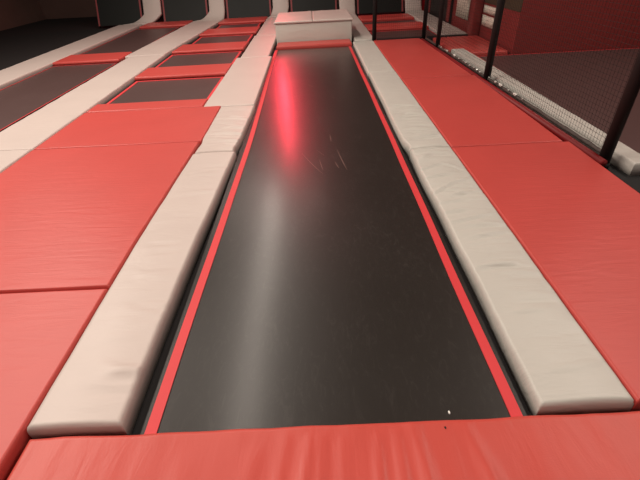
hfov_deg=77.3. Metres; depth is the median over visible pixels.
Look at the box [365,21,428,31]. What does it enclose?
pad
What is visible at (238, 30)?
pad
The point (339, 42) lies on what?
pad
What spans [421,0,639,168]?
safety net
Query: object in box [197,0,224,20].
pad
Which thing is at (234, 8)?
trampoline
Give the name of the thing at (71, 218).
floor mat
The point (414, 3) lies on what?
pad
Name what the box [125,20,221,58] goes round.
pad
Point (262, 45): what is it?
pad
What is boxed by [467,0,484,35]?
pillar
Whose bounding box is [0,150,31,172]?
pad
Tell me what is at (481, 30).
wall
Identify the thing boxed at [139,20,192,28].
pad
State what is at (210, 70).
pad
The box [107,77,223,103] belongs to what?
trampoline
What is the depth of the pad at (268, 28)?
10.97 m
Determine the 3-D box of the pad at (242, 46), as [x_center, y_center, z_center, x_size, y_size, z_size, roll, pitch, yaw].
[-2.477,-4.377,9.167,1.608,0.125,0.820,-3,36,0]
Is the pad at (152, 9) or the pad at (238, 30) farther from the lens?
the pad at (152, 9)
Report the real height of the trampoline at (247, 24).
0.065 m
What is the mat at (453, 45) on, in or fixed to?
on the floor
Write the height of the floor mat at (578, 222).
0.121 m
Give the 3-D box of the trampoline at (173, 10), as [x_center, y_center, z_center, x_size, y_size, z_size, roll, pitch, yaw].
[-4.471,-8.387,13.036,1.518,2.282,1.082,-3,36,0]
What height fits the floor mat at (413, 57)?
0.121 m
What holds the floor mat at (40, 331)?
on the floor
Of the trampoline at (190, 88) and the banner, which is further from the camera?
the banner
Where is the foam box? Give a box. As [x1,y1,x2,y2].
[274,9,352,43]
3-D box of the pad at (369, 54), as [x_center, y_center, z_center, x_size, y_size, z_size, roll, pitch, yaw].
[0.986,-3.531,7.732,0.450,0.122,2.810,-3,36,0]
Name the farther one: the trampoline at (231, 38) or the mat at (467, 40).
the trampoline at (231, 38)
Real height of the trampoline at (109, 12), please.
2.282 m
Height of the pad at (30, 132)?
0.123 m
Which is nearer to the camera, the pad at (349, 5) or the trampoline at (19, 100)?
the trampoline at (19, 100)
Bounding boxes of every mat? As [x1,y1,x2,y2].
[0,142,199,293]
[0,289,107,479]
[34,106,220,149]
[374,38,470,79]
[402,75,562,148]
[433,37,461,54]
[447,35,507,55]
[452,141,639,411]
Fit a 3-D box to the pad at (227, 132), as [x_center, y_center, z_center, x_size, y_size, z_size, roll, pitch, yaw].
[-1.092,-1.324,4.809,0.470,0.145,1.520,-3,36,0]
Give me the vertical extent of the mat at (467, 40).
0.115 m
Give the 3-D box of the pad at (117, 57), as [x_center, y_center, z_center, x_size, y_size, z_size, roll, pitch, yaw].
[-4.928,-3.935,8.741,1.400,0.124,0.800,-3,36,0]
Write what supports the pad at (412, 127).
on the floor
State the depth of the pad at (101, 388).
2.26 m
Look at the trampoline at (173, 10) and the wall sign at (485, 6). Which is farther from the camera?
the trampoline at (173, 10)
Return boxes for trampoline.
[0,63,117,131]
[82,27,180,53]
[94,0,143,27]
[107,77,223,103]
[140,46,527,434]
[156,51,243,66]
[161,0,208,21]
[193,34,254,43]
[216,23,261,28]
[225,0,272,17]
[290,0,337,11]
[356,0,403,15]
[362,19,416,25]
[370,29,436,39]
[428,0,452,23]
[477,48,639,152]
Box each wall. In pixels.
[0,0,45,30]
[39,0,355,18]
[404,0,534,54]
[523,0,639,53]
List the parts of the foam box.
lid, lid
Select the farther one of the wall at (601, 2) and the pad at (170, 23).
the pad at (170, 23)
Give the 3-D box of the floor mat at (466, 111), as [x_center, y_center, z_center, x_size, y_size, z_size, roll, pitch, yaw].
[1.851,-1.692,5.116,1.120,0.120,2.653,-3,36,0]
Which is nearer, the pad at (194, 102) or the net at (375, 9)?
the pad at (194, 102)
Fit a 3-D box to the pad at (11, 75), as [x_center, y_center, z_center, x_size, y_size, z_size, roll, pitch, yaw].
[-6.045,-4.099,9.055,0.780,0.123,9.750,-3,36,0]
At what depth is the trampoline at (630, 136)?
5.87 m
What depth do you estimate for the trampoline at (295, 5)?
13.13 m
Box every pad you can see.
[0,24,142,89]
[0,54,165,150]
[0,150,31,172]
[7,411,639,479]
[27,152,236,438]
[53,52,131,65]
[86,99,207,112]
[125,0,161,24]
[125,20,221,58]
[135,63,231,80]
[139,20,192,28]
[172,41,248,54]
[195,106,255,156]
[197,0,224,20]
[199,26,259,36]
[204,56,271,107]
[218,16,267,25]
[241,35,276,57]
[256,17,275,35]
[269,0,288,16]
[276,39,351,49]
[339,0,355,13]
[350,14,371,41]
[353,41,393,77]
[358,13,413,21]
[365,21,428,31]
[369,71,449,159]
[405,0,421,11]
[405,10,466,34]
[409,147,633,415]
[450,48,639,175]
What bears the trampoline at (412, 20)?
on the floor
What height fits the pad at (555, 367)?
0.150 m
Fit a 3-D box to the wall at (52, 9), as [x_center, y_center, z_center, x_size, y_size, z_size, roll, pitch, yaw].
[-1.980,-12.188,14.713,19.000,6.260,0.200,-3,36,0]
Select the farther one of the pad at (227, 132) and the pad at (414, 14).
the pad at (414, 14)
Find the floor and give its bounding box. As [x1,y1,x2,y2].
[0,2,639,434]
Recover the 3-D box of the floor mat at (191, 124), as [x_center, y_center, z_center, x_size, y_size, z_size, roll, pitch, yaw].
[-2.269,-1.374,4.989,1.880,0.120,1.247,-3,36,0]
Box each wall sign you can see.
[481,15,493,28]
[483,5,495,15]
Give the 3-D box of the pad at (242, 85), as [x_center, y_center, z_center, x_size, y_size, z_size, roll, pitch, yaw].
[-1.273,-2.686,6.732,0.710,0.122,3.120,-3,36,0]
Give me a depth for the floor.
10.15 m
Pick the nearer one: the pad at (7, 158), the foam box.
the pad at (7, 158)
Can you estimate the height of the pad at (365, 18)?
0.124 m
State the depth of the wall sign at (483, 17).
8.31 m
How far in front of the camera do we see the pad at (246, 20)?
12.47 m
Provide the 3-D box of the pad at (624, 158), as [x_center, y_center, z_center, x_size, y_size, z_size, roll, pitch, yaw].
[2.759,-2.147,5.677,0.250,0.122,5.203,-3,36,0]
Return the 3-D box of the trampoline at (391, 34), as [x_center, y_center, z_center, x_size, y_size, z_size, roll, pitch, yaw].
[2.001,-4.877,9.570,1.500,0.065,1.340,-3,36,0]
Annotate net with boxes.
[372,0,471,42]
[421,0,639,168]
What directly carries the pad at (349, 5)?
on the floor
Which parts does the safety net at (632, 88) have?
post, post, post, post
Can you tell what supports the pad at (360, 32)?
on the floor
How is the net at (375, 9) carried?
on the floor
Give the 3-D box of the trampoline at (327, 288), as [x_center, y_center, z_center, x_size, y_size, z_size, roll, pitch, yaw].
[-0.033,-1.656,5.257,1.730,0.065,8.592,-3,36,0]
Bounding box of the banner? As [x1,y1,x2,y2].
[455,0,470,19]
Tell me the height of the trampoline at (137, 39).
0.065 m
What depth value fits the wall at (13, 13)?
15.03 m
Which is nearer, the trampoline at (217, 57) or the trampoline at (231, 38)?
the trampoline at (217, 57)
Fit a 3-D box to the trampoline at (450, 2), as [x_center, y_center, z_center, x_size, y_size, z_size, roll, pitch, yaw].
[3.339,-7.313,10.848,0.070,2.400,2.300,-3,36,0]
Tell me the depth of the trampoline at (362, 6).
12.80 m
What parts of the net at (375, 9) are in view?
post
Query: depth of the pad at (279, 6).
13.08 m
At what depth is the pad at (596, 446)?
1.62 m

